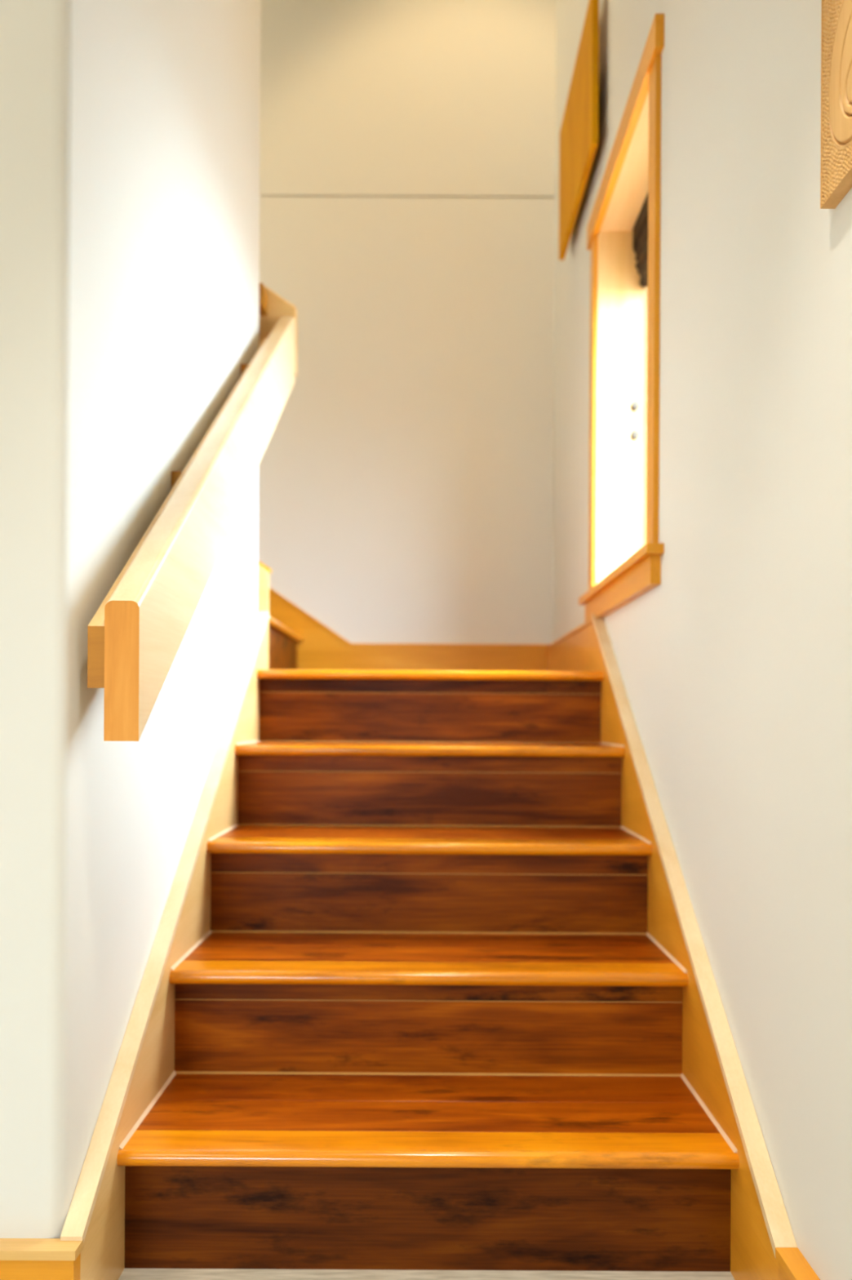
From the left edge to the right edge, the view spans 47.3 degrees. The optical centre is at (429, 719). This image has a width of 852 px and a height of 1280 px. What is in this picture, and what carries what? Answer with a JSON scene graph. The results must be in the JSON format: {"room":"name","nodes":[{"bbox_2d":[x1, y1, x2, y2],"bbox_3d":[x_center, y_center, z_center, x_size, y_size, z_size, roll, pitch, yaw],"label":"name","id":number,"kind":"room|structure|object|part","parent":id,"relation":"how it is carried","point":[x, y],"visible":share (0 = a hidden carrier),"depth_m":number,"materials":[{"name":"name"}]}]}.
{"room":"staircase","nodes":[
{"label":"staircase","id":0,"kind":"room"},
{"bbox_2d":[0,0,261,1238],"bbox_3d":[-1.827,-1.639,1.982,2.723,4.900,1.435,0,0,0],"label":"wall","id":1,"kind":"structure","parent":0,"point":[130,130],"depth_m":1.37,"materials":[{"name":"white paint"}]},
{"bbox_2d":[0,1238,84,1279],"bbox_3d":[-1.826,0.739,1.250,2.752,0.143,0.030,0,0,0],"label":"baseboard","id":2,"kind":"structure","parent":1,"relation":"attached to","point":[20,1259],"depth_m":1.24,"materials":[{"name":"brown wood"}]},
{"bbox_2d":[87,282,297,741],"bbox_3d":[-0.813,-0.868,2.060,0.860,1.789,1.520,0,0,0],"label":"handrail","id":3,"kind":"object","parent":1,"relation":"attached to","point":[136,634],"visible":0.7,"depth_m":1.57,"materials":[{"name":"brown wood"}]},
{"bbox_3d":[-0.810,-1.380,2.797,0.860,0.766,0.046,0,0,0],"label":"return rail","id":4,"kind":"part","parent":3,"relation":"part of","materials":[{"name":"brown wood"}]},
{"bbox_2d":[257,0,555,644],"bbox_3d":[-1.350,-1.637,3.865,3.677,4.900,0.150,0,0,0],"label":"wall","id":5,"kind":"structure","parent":0,"point":[407,187],"depth_m":3.79,"materials":[{"name":"white paint"}]},
{"bbox_2d":[351,643,548,671],"bbox_3d":[0.080,-0.211,3.777,0.765,0.165,0.026,0,0,0],"label":"baseboard","id":6,"kind":"structure","parent":5,"relation":"attached to","point":[364,656],"depth_m":3.77,"materials":[{"name":"brown wood"}]},
{"bbox_2d":[118,1268,734,1279],"bbox_3d":[-1.264,0.874,-0.200,3.877,0.120,5.600,0,0,0],"label":"floor","id":7,"kind":"structure","parent":0,"point":[127,1273],"depth_m":1.44,"materials":[{"name":"stone"}]},
{"bbox_2d":[60,611,797,1279],"bbox_3d":[0.001,0.261,1.976,0.953,1.120,1.448,0,0,0],"label":"staircase","id":8,"kind":"structure","parent":7,"relation":"on","point":[428,983],"depth_m":1.73,"materials":[{"name":"brown wood"}]},
{"bbox_2d":[257,560,351,670],"bbox_3d":[-0.407,-0.554,3.245,1.776,0.890,1.089,0,0,0],"label":"staircase","id":9,"kind":"structure","parent":8,"relation":"attached to","point":[296,640],"depth_m":3.77,"materials":[{"name":"brown wood"}]},
{"bbox_2d":[552,0,851,1279],"bbox_3d":[0.583,-1.626,0.470,0.190,4.900,6.940,0,0,0],"label":"wall","id":10,"kind":"structure","parent":0,"point":[735,668],"depth_m":1.45,"materials":[{"name":"white paint"}]},
{"bbox_2d":[546,618,593,671],"bbox_3d":[0.467,-0.205,3.247,0.026,0.157,1.087,0,0,0],"label":"baseboard","id":11,"kind":"structure","parent":10,"relation":"attached to","point":[573,651],"depth_m":3.07,"materials":[{"name":"brown wood"}]},
{"bbox_2d":[559,0,599,260],"bbox_3d":[0.468,-1.794,2.998,0.043,0.435,0.675,0,0,0],"label":"wall panel","id":12,"kind":"object","parent":10,"relation":"attached to","point":[579,131],"visible":1,"depth_m":2.89,"materials":[{"name":"orange wood"}]},
{"bbox_2d":[578,13,664,622],"bbox_3d":[0.561,-0.871,2.442,0.226,1.181,0.905,0,0,0],"label":"window","id":13,"kind":"structure","parent":10,"relation":"in","point":[625,551],"depth_m":2.79,"materials":[{"name":"brown wood"}]},
{"bbox_3d":[0.478,-0.878,2.829,0.012,1.033,0.067,0,0,0],"label":"casing","id":14,"kind":"part","parent":13,"relation":"part of","materials":[{"name":"brown wood"}]},
{"bbox_3d":[0.558,-0.351,2.442,0.226,0.020,0.905,0,0,0],"label":"sill","id":15,"kind":"part","parent":13,"relation":"part of","materials":[{"name":"brown wood"}]},
{"bbox_3d":[0.477,-1.428,2.450,0.019,0.068,0.873,0,0,0],"label":"head casing","id":16,"kind":"part","parent":13,"relation":"part of","materials":[{"name":"brown wood"}]},
{"bbox_2d":[632,192,648,287],"bbox_3d":[0.604,-1.319,2.447,0.049,0.168,0.661,0,0,0],"label":"window blind","id":17,"kind":"object","parent":13,"relation":"attached to","point":[640,230],"visible":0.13,"depth_m":2.70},
{"bbox_3d":[0.478,-0.878,2.068,0.012,1.033,0.063,0,0,0],"label":"casing","id":18,"kind":"part","parent":13,"relation":"part of","materials":[{"name":"brown wood"}]},
{"bbox_2d":[775,1247,820,1279],"bbox_3d":[0.460,0.752,-0.874,0.029,0.143,4.253,0,0,0],"label":"baseboard","id":19,"kind":"structure","parent":10,"relation":"attached to","point":[793,1264],"depth_m":1.22,"materials":[{"name":"brown wood"}]},
{"bbox_2d":[820,0,851,208],"bbox_3d":[0.475,-0.917,0.853,0.018,0.619,0.606,0,0,0],"label":"carved panel","id":20,"kind":"object","parent":10,"relation":"attached to","point":[836,132],"visible":1,"depth_m":1.11,"materials":[{"name":"brown wood"}]}
]}

